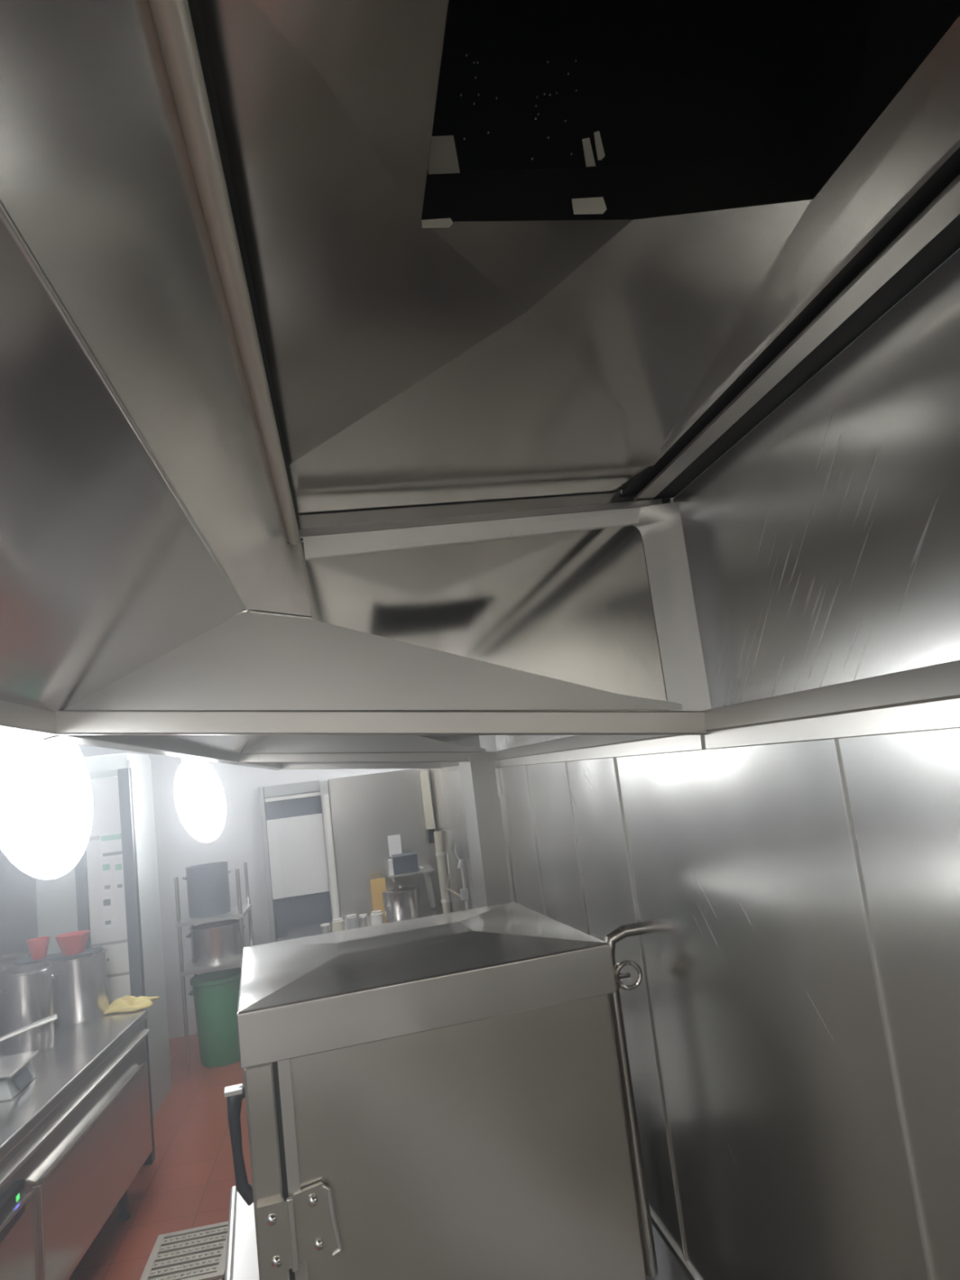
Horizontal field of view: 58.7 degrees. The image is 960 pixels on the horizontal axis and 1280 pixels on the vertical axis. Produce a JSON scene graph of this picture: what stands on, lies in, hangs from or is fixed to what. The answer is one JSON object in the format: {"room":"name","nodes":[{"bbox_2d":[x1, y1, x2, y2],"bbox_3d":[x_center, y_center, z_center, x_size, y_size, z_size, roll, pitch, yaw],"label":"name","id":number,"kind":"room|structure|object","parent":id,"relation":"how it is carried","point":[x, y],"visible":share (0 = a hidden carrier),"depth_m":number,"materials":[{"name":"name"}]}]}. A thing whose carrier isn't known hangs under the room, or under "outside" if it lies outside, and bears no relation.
{"room":"commercial kitchen","nodes":[
{"label":"commercial kitchen","id":0,"kind":"room"},
{"bbox_2d":[0,951,29,958],"bbox_3d":[-2.667,1.941,4.806,0.236,0.298,0.245,-6,-8,-9],"label":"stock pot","id":1,"kind":"object","parent":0,"point":[22,954],"visible":0.2,"depth_m":4.92,"materials":[{"name":"silver metal"}]},
{"bbox_2d":[0,848,38,956],"bbox_3d":[-2.693,1.021,1.782,0.100,2.950,11.000,-6,-8,-9],"label":"wall","id":2,"kind":"structure","parent":0,"point":[18,895],"depth_m":6.00,"materials":[{"name":"grey paint"}]},
{"bbox_2d":[16,946,102,964],"bbox_3d":[-2.526,1.735,4.487,0.980,0.060,0.180,-6,-8,-9],"label":"wall shelf","id":3,"kind":"object","parent":2,"relation":"attached to","point":[57,957],"visible":0.37,"depth_m":4.48,"materials":[{"name":"grey metal"}]},
{"bbox_2d":[26,936,49,959],"bbox_3d":[-2.343,1.637,4.531,0.110,0.100,0.110,-6,-8,-9],"label":"bowl","id":4,"kind":"object","parent":3,"relation":"on","point":[37,947],"visible":1,"depth_m":4.50,"materials":[{"name":"red plastic"}]},
{"bbox_2d":[54,929,89,955],"bbox_3d":[-2.174,1.621,4.559,0.170,0.100,0.170,-6,-8,-9],"label":"bowl","id":5,"kind":"object","parent":3,"relation":"on","point":[74,942],"visible":1,"depth_m":4.51,"materials":[{"name":"red plastic"}]},
{"bbox_2d":[0,1013,57,1041],"bbox_3d":[-1.941,1.654,3.546,0.340,0.124,0.109,-4,-9,-18],"label":"ladle","id":6,"kind":"object","parent":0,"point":[53,1017],"visible":1,"depth_m":3.57,"materials":[{"name":"silver metal"}]},
{"bbox_2d":[68,1034,252,1279],"bbox_3d":[-0.942,2.346,1.830,3.300,0.060,11.000,-6,-8,-9],"label":"floor","id":7,"kind":"structure","parent":0,"point":[188,1183],"depth_m":4.40,"materials":[{"name":"red tile"}]},
{"bbox_2d":[0,1008,152,1279],"bbox_3d":[-1.818,2.047,2.223,0.926,0.850,4.330,-6,-8,-9],"label":"counter","id":8,"kind":"object","parent":7,"relation":"on","point":[73,1141],"depth_m":3.44,"materials":[{"name":"metal"}]},
{"bbox_2d":[0,957,17,972],"bbox_3d":[-2.434,1.802,4.263,0.232,0.361,0.240,-6,-8,-9],"label":"stock pot","id":9,"kind":"object","parent":8,"relation":"on","point":[6,963],"visible":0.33,"depth_m":4.28,"materials":[{"name":"silver metal"}]},
{"bbox_2d":[0,1050,38,1101],"bbox_3d":[-1.943,1.750,3.394,0.267,0.095,0.300,-6,-8,-9],"label":"kitchen scale","id":10,"kind":"object","parent":8,"relation":"on","point":[16,1071],"visible":1,"depth_m":3.38,"materials":[{"name":"grey paint"}]},
{"bbox_2d":[0,962,55,1056],"bbox_3d":[-2.106,1.718,3.966,0.231,0.362,0.239,-6,-8,-9],"label":"stock pot","id":11,"kind":"object","parent":8,"relation":"on","point":[26,992],"visible":0.98,"depth_m":3.88,"materials":[{"name":"silver metal"}]},
{"bbox_2d":[16,960,44,967],"bbox_3d":[-2.328,1.844,4.475,0.198,0.313,0.205,-6,-8,-9],"label":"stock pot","id":12,"kind":"object","parent":8,"relation":"on","point":[18,966],"visible":0.13,"depth_m":4.41,"materials":[{"name":"silver metal"}]},
{"bbox_2d":[0,1008,148,1161],"bbox_3d":[-1.869,1.652,2.280,0.920,0.045,4.330,-6,-8,-9],"label":"countertop","id":13,"kind":"structure","parent":8,"relation":"on","point":[77,1050],"depth_m":3.63,"materials":[{"name":"metal"}]},
{"bbox_2d":[46,947,109,1026],"bbox_3d":[-2.105,1.815,4.476,0.292,0.317,0.302,-6,-8,-9],"label":"stock pot","id":14,"kind":"object","parent":8,"relation":"on","point":[80,985],"visible":0.79,"depth_m":4.36,"materials":[{"name":"silver metal"}]},
{"bbox_2d":[103,995,159,1014],"bbox_3d":[-1.868,1.929,4.545,0.268,0.050,0.246,-6,-8,-9],"label":"cleaning cloth","id":15,"kind":"object","parent":8,"relation":"on","point":[127,1003],"visible":0.98,"depth_m":4.50,"materials":[{"name":"yellow fabric"}]},
{"bbox_2d":[35,752,172,1119],"bbox_3d":[-2.480,1.909,5.618,0.608,2.250,0.610,-6,-8,-9],"label":"wall","id":16,"kind":"structure","parent":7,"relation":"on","point":[56,898],"depth_m":5.53,"materials":[{"name":"grey paint"}]},
{"bbox_2d":[35,752,149,954],"bbox_3d":[-2.488,1.901,5.624,0.595,2.230,0.600,-6,-8,-9],"label":"fridge","id":17,"kind":"object","parent":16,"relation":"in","point":[56,898],"depth_m":5.49,"materials":[{"name":"grey paint"}]},
{"bbox_2d":[75,768,155,1165],"bbox_3d":[-2.046,1.795,4.742,0.315,2.120,0.065,-6,-8,-9],"label":"door","id":18,"kind":"structure","parent":7,"relation":"on","point":[112,790],"depth_m":4.77,"materials":[{"name":"grey paint"}]},
{"bbox_2d":[101,860,112,893],"bbox_3d":[-2.094,1.328,4.791,0.050,0.172,0.004,-6,-8,-9],"label":"paper notice","id":19,"kind":"object","parent":18,"relation":"attached to","point":[105,865],"visible":1,"depth_m":4.79,"materials":[{"name":"white paper"}]},
{"bbox_2d":[102,863,110,871],"bbox_3d":[-2.100,1.277,4.797,0.038,0.034,0.002,-6,-8,-9],"label":"print","id":20,"kind":"object","parent":19,"relation":"attached to","point":[106,867],"depth_m":4.80,"materials":[{"name":"green"}]},
{"bbox_2d":[104,884,110,889],"bbox_3d":[-2.087,1.385,4.781,0.030,0.021,0.002,-6,-8,-9],"label":"print","id":21,"kind":"object","parent":19,"relation":"attached to","point":[106,886],"depth_m":4.78,"materials":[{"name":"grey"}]},
{"bbox_2d":[102,895,113,928],"bbox_3d":[-2.078,1.517,4.762,0.050,0.170,0.004,-6,-8,-9],"label":"paper notice","id":22,"kind":"object","parent":18,"relation":"attached to","point":[106,900],"visible":1,"depth_m":4.76,"materials":[{"name":"white paper"}]},
{"bbox_2d":[103,898,111,906],"bbox_3d":[-2.084,1.466,4.768,0.038,0.034,0.002,-6,-8,-9],"label":"print","id":23,"kind":"object","parent":22,"relation":"attached to","point":[107,902],"depth_m":4.77,"materials":[{"name":"grey paper"}]},
{"bbox_2d":[105,920,111,924],"bbox_3d":[-2.071,1.573,4.753,0.030,0.020,0.002,-6,-8,-9],"label":"print","id":24,"kind":"object","parent":22,"relation":"attached to","point":[107,922],"depth_m":4.75,"materials":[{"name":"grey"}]},
{"bbox_2d":[99,831,122,859],"bbox_3d":[-2.078,1.159,4.821,0.125,0.142,0.004,-6,-8,-9],"label":"paper notice","id":25,"kind":"object","parent":18,"relation":"attached to","point":[111,846],"visible":1,"depth_m":4.82,"materials":[{"name":"white paper"}]},
{"bbox_2d":[101,833,121,841],"bbox_3d":[-2.083,1.117,4.826,0.113,0.028,0.002,-6,-8,-9],"label":"print","id":26,"kind":"object","parent":25,"relation":"attached to","point":[104,837],"depth_m":4.83,"materials":[{"name":"green"}]},
{"bbox_2d":[102,850,122,856],"bbox_3d":[-2.072,1.206,4.813,0.105,0.017,0.002,-6,-8,-9],"label":"print","id":27,"kind":"object","parent":25,"relation":"attached to","point":[105,853],"depth_m":4.81,"materials":[{"name":"grey paper"}]},
{"bbox_2d":[114,860,124,891],"bbox_3d":[-2.029,1.327,4.801,0.047,0.163,0.004,-6,-8,-9],"label":"paper notice","id":28,"kind":"object","parent":18,"relation":"attached to","point":[118,865],"visible":1,"depth_m":4.80,"materials":[{"name":"white paper"}]},
{"bbox_2d":[115,863,122,870],"bbox_3d":[-2.035,1.278,4.806,0.035,0.033,0.002,-6,-8,-9],"label":"print","id":29,"kind":"object","parent":28,"relation":"attached to","point":[117,866],"depth_m":4.81,"materials":[{"name":"green"}]},
{"bbox_2d":[128,756,172,1119],"bbox_3d":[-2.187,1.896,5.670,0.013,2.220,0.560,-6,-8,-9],"label":"pillar","id":30,"kind":"structure","parent":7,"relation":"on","point":[141,771],"depth_m":5.65,"materials":[{"name":"grey paint"}]},
{"bbox_2d":[139,1221,228,1279],"bbox_3d":[-1.222,2.592,3.591,0.340,0.026,0.440,-6,-8,-9],"label":"drain grate","id":31,"kind":"object","parent":7,"relation":"on","point":[198,1253],"visible":1,"depth_m":3.59,"materials":[{"name":"grey metal"}]},
{"bbox_2d":[173,862,253,1076],"bbox_3d":[-1.942,2.403,6.351,0.470,1.360,0.540,-6,-8,-9],"label":"pot rack","id":32,"kind":"object","parent":7,"relation":"on","point":[239,911],"visible":0.43,"depth_m":6.14,"materials":[{"name":"silver metal"}]},
{"bbox_2d":[182,861,231,918],"bbox_3d":[-2.040,1.874,6.413,0.311,0.360,0.311,-14,-11,39],"label":"stock pot","id":33,"kind":"object","parent":32,"relation":"on","point":[207,884],"visible":1,"depth_m":6.29,"materials":[{"name":"grey metal"}]},
{"bbox_2d":[178,957,242,976],"bbox_3d":[-1.943,2.395,6.352,0.470,0.025,0.540,-6,-8,-9],"label":"shelf","id":34,"kind":"object","parent":32,"relation":"attached to","point":[189,969],"depth_m":6.11,"materials":[{"name":"metal"}]},
{"bbox_2d":[175,903,252,927],"bbox_3d":[-1.984,2.061,6.401,0.470,0.025,0.540,-6,-8,-9],"label":"shelf","id":35,"kind":"object","parent":32,"relation":"attached to","point":[234,913],"depth_m":6.18,"materials":[{"name":"metal"}]},
{"bbox_2d":[186,919,244,966],"bbox_3d":[-1.963,2.254,6.362,0.373,0.260,0.373,-12,-9,29],"label":"stock pot","id":36,"kind":"object","parent":32,"relation":"on","point":[214,943],"visible":0.86,"depth_m":6.22,"materials":[{"name":"silver metal"}]},
{"bbox_2d":[188,967,241,1067],"bbox_3d":[-1.905,2.776,6.286,0.426,0.600,0.398,-6,-8,-9],"label":"bin","id":37,"kind":"object","parent":7,"relation":"on","point":[215,993],"visible":0.75,"depth_m":6.14,"materials":[{"name":"green plastic"}]},
{"bbox_2d":[78,744,435,1039],"bbox_3d":[-1.927,1.739,7.364,3.100,2.950,0.100,-6,-8,-9],"label":"wall","id":38,"kind":"structure","parent":0,"point":[239,842],"depth_m":7.25,"materials":[{"name":"white paint"}]},
{"bbox_2d":[257,780,332,942],"bbox_3d":[-1.572,1.925,7.296,0.518,1.380,0.062,-6,-8,-9],"label":"door","id":39,"kind":"structure","parent":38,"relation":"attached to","point":[293,837],"depth_m":7.30,"materials":[{"name":"grey"}]},
{"bbox_2d":[269,813,329,897],"bbox_3d":[-1.560,1.851,7.319,0.473,0.660,0.030,-6,-8,-9],"label":"shutter","id":40,"kind":"object","parent":38,"relation":"attached to","point":[298,864],"depth_m":7.30,"materials":[{"name":"white metal"}]},
{"bbox_2d":[319,780,340,919],"bbox_3d":[-1.287,1.800,7.321,0.070,1.175,0.074,-6,-8,-9],"label":"pipe cover","id":41,"kind":"object","parent":38,"relation":"attached to","point":[324,790],"visible":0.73,"depth_m":7.29,"materials":[{"name":"white plastic"}]},
{"bbox_2d":[328,768,443,919],"bbox_3d":[-0.814,1.829,7.446,0.885,1.330,0.024,-6,-8,-9],"label":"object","id":42,"kind":"structure","parent":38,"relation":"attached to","point":[368,809],"depth_m":7.45,"materials":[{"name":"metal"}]},
{"bbox_2d":[387,834,401,857],"bbox_3d":[-0.743,1.794,7.445,0.110,0.180,0.006,-6,-8,-9],"label":"paper sheet","id":43,"kind":"object","parent":42,"relation":"attached to","point":[393,841],"visible":0.79,"depth_m":7.44,"materials":[{"name":"white paper"}]},
{"bbox_2d":[386,864,434,881],"bbox_3d":[-0.592,1.974,7.208,0.375,0.062,0.476,-6,-8,-9],"label":"shelf","id":44,"kind":"object","parent":42,"relation":"attached to","point":[428,868],"visible":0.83,"depth_m":7.02,"materials":[{"name":"silver metal"}]},
{"bbox_2d":[387,858,393,875],"bbox_3d":[-0.735,1.871,7.031,0.035,0.122,0.060,-6,-8,-9],"label":"milk carton","id":45,"kind":"object","parent":44,"relation":"on","point":[389,861],"visible":1,"depth_m":7.00,"materials":[{"name":"white paper"}]},
{"bbox_2d":[391,851,418,874],"bbox_3d":[-0.629,1.869,7.160,0.205,0.139,0.240,-6,-8,-9],"label":"storage box","id":46,"kind":"object","parent":44,"relation":"on","point":[407,862],"visible":0.92,"depth_m":7.04,"materials":[{"name":"grey"}]},
{"bbox_2d":[458,751,511,907],"bbox_3d":[0.101,1.532,4.149,0.135,1.950,0.440,-6,-8,-9],"label":"wall column","id":47,"kind":"structure","parent":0,"point":[481,799],"depth_m":4.04,"materials":[{"name":"metal"}]},
{"bbox_2d":[429,728,959,1279],"bbox_3d":[0.427,0.899,2.274,0.022,1.320,10.800,-6,-8,-9],"label":"wall","id":48,"kind":"structure","parent":0,"point":[788,1155],"depth_m":1.50,"materials":[{"name":"metal"}]},
{"bbox_2d":[233,761,459,772],"bbox_3d":[-0.766,0.353,5.324,1.236,1.068,2.492,-6,-8,-9],"label":"extractor hood","id":49,"kind":"object","parent":48,"relation":"attached to","point":[445,766],"visible":0.13,"depth_m":6.42,"materials":[{"name":"metal"}]},
{"bbox_2d":[43,734,706,767],"bbox_3d":[-0.397,-0.047,2.884,1.236,1.068,2.492,-6,-8,-9],"label":"extractor hood","id":50,"kind":"object","parent":48,"relation":"attached to","point":[510,750],"visible":0.23,"depth_m":3.56,"materials":[{"name":"metal"}]},
{"bbox_2d":[419,770,435,843],"bbox_3d":[-0.452,1.452,7.439,0.075,0.620,0.120,-6,-8,-9],"label":"trunking","id":51,"kind":"object","parent":48,"relation":"attached to","point":[426,796],"visible":0.89,"depth_m":7.39,"materials":[{"name":"beige plastic"}]},
{"bbox_2d":[433,831,451,913],"bbox_3d":[-0.295,1.947,6.911,0.080,0.780,0.080,-6,-8,-9],"label":"drain pipe","id":52,"kind":"object","parent":48,"relation":"attached to","point":[440,853],"visible":0.91,"depth_m":6.89,"materials":[{"name":"beige plastic"}]},
{"bbox_2d":[446,853,449,902],"bbox_3d":[-0.247,1.859,6.625,0.022,0.406,0.408,-6,-8,-9],"label":"wire","id":53,"kind":"object","parent":48,"relation":"attached to","point":[446,854],"visible":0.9,"depth_m":6.54,"materials":[{"name":"white plastic"}]},
{"bbox_2d":[444,858,469,910],"bbox_3d":[-0.167,1.696,5.906,0.054,0.395,0.585,-5,-8,-14],"label":"pipe","id":54,"kind":"object","parent":48,"relation":"attached to","point":[464,895],"visible":0.95,"depth_m":5.65,"materials":[{"name":"white metal"}]},
{"bbox_2d":[454,840,459,859],"bbox_3d":[-0.146,1.449,5.812,0.018,0.158,0.256,-5,-8,-12],"label":"wire","id":55,"kind":"object","parent":54,"relation":"attached to","point":[455,840],"visible":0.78,"depth_m":5.90,"materials":[{"name":"white plastic"}]},
{"bbox_2d":[0,0,959,749],"bbox_3d":[-0.028,-0.447,0.444,1.236,1.068,2.492,-6,-8,-9],"label":"extractor hood","id":56,"kind":"object","parent":48,"relation":"attached to","point":[364,364],"visible":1,"depth_m":0.96,"materials":[{"name":"metal"}]},
{"bbox_2d":[494,768,515,902],"bbox_3d":[0.152,1.186,3.981,0.024,1.170,0.015,-6,-8,-9],"label":"trim","id":57,"kind":"structure","parent":48,"relation":"attached to","point":[496,770],"depth_m":4.01,"materials":[{"name":"silver metal"}]},
{"bbox_2d":[604,921,658,1276],"bbox_3d":[0.405,1.127,2.107,0.130,0.811,0.106,-6,-8,-9],"label":"pipe","id":58,"kind":"object","parent":48,"relation":"attached to","point":[623,931],"visible":0.73,"depth_m":2.10,"materials":[{"name":"silver metal"}]},
{"bbox_2d":[649,1209,699,1279],"bbox_3d":[0.766,1.262,0.401,0.017,0.020,7.160,-6,-8,-9],"label":"trim","id":59,"kind":"structure","parent":48,"relation":"attached to","point":[686,1267],"depth_m":2.17,"materials":[{"name":"metal"}]},
{"bbox_2d":[524,737,933,1279],"bbox_3d":[0.512,0.837,1.656,0.005,1.245,3.457,-6,-8,-9],"label":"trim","id":60,"kind":"structure","parent":48,"relation":"attached to","point":[873,961],"depth_m":1.22,"materials":[{"name":"silver metal"}]},
{"bbox_2d":[645,247,959,1279],"bbox_3d":[0.451,0.713,2.308,0.094,2.950,10.800,-6,-8,-9],"label":"wall tile","id":61,"kind":"structure","parent":48,"relation":"attached to","point":[668,1268],"depth_m":2.25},
{"bbox_3d":[-1.303,-0.606,2.259,3.300,0.050,11.000,-6,-8,-9],"label":"ceiling","id":62,"kind":"structure","parent":0,"visible":0},
{"bbox_2d":[0,733,93,879],"bbox_3d":[-1.409,0.124,2.687,0.307,1.238,0.300,-6,-8,-9],"label":"hanging lamp","id":63,"kind":"object","parent":62,"relation":"hanging from","point":[46,801],"visible":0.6,"depth_m":2.53,"materials":[{"name":"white glass"}]},
{"bbox_2d":[173,757,226,842],"bbox_3d":[-1.819,0.624,5.463,0.307,1.329,0.300,-6,-8,-9],"label":"hanging lamp","id":64,"kind":"object","parent":62,"relation":"hanging from","point":[200,801],"visible":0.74,"depth_m":5.30,"materials":[{"name":"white glass"}]},
{"bbox_2d":[180,757,189,761],"bbox_3d":[-1.853,0.726,5.441,0.127,0.085,0.120,-6,-8,-9],"label":"socket","id":65,"kind":"object","parent":64,"relation":"attached to","point":[182,759],"depth_m":5.39,"materials":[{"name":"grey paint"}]},
{"bbox_3d":[0.039,2.243,1.995,1.300,0.054,11.000,-6,-8,-9],"label":"floor","id":66,"kind":"structure","parent":0,"visible":0},
{"bbox_2d":[284,905,442,940],"bbox_3d":[-0.884,2.658,6.843,1.240,0.745,0.770,-6,-8,-9],"label":"table","id":67,"kind":"object","parent":66,"relation":"on","point":[304,931],"visible":0.2,"depth_m":6.95,"materials":[{"name":"metal"}]},
{"bbox_2d":[320,923,331,933],"bbox_3d":[-1.220,2.274,6.738,0.090,0.061,0.090,-6,-8,-9],"label":"jar","id":68,"kind":"object","parent":67,"relation":"on","point":[325,927],"visible":1,"depth_m":6.70,"materials":[{"name":"white plastic"}]},
{"bbox_2d":[331,917,345,931],"bbox_3d":[-1.123,2.252,6.756,0.100,0.086,0.100,-6,-8,-9],"label":"jar","id":69,"kind":"object","parent":67,"relation":"on","point":[338,924],"visible":0.99,"depth_m":6.72,"materials":[{"name":"beige plastic"}]},
{"bbox_2d":[346,914,358,928],"bbox_3d":[-1.016,2.234,6.775,0.090,0.101,0.090,-6,-8,-9],"label":"jar","id":70,"kind":"object","parent":67,"relation":"on","point":[352,922],"visible":0.99,"depth_m":6.74,"materials":[{"name":"grey paint"}]},
{"bbox_2d":[358,913,368,927],"bbox_3d":[-0.927,2.230,6.789,0.080,0.091,0.080,-6,-8,-9],"label":"jar","id":71,"kind":"object","parent":67,"relation":"on","point":[363,921],"visible":0.99,"depth_m":6.76,"materials":[{"name":"white plastic"}]},
{"bbox_2d":[370,910,384,925],"bbox_3d":[-0.820,2.214,6.808,0.100,0.101,0.100,-6,-8,-9],"label":"jar","id":72,"kind":"object","parent":67,"relation":"on","point":[377,916],"visible":0.96,"depth_m":6.77,"materials":[{"name":"white plastic"}]},
{"bbox_2d":[369,877,386,917],"bbox_3d":[-0.838,2.152,7.112,0.125,0.315,0.020,-6,-8,-9],"label":"cutting board","id":73,"kind":"object","parent":67,"relation":"on","point":[378,886],"visible":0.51,"depth_m":7.11,"materials":[{"name":"brown"}]},
{"bbox_2d":[382,884,422,922],"bbox_3d":[-0.630,2.123,6.934,0.316,0.272,0.316,-6,-8,-9],"label":"lidded pot","id":74,"kind":"object","parent":67,"relation":"on","point":[402,902],"visible":0.98,"depth_m":6.81,"materials":[{"name":"silver metal"}]},
{"bbox_2d":[418,866,435,907],"bbox_3d":[-0.493,2.091,7.216,0.204,0.356,0.052,-6,-8,-9],"label":"pipe","id":75,"kind":"object","parent":67,"relation":"on","point":[428,880],"visible":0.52,"depth_m":7.20,"materials":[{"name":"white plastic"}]},
{"bbox_2d":[224,902,646,1279],"bbox_3d":[-0.121,1.452,1.892,0.825,1.516,0.712,-5,-9,-15],"label":"cabinet","id":76,"kind":"object","parent":66,"relation":"on","point":[434,1097],"visible":1,"depth_m":1.67,"materials":[{"name":"metal"}]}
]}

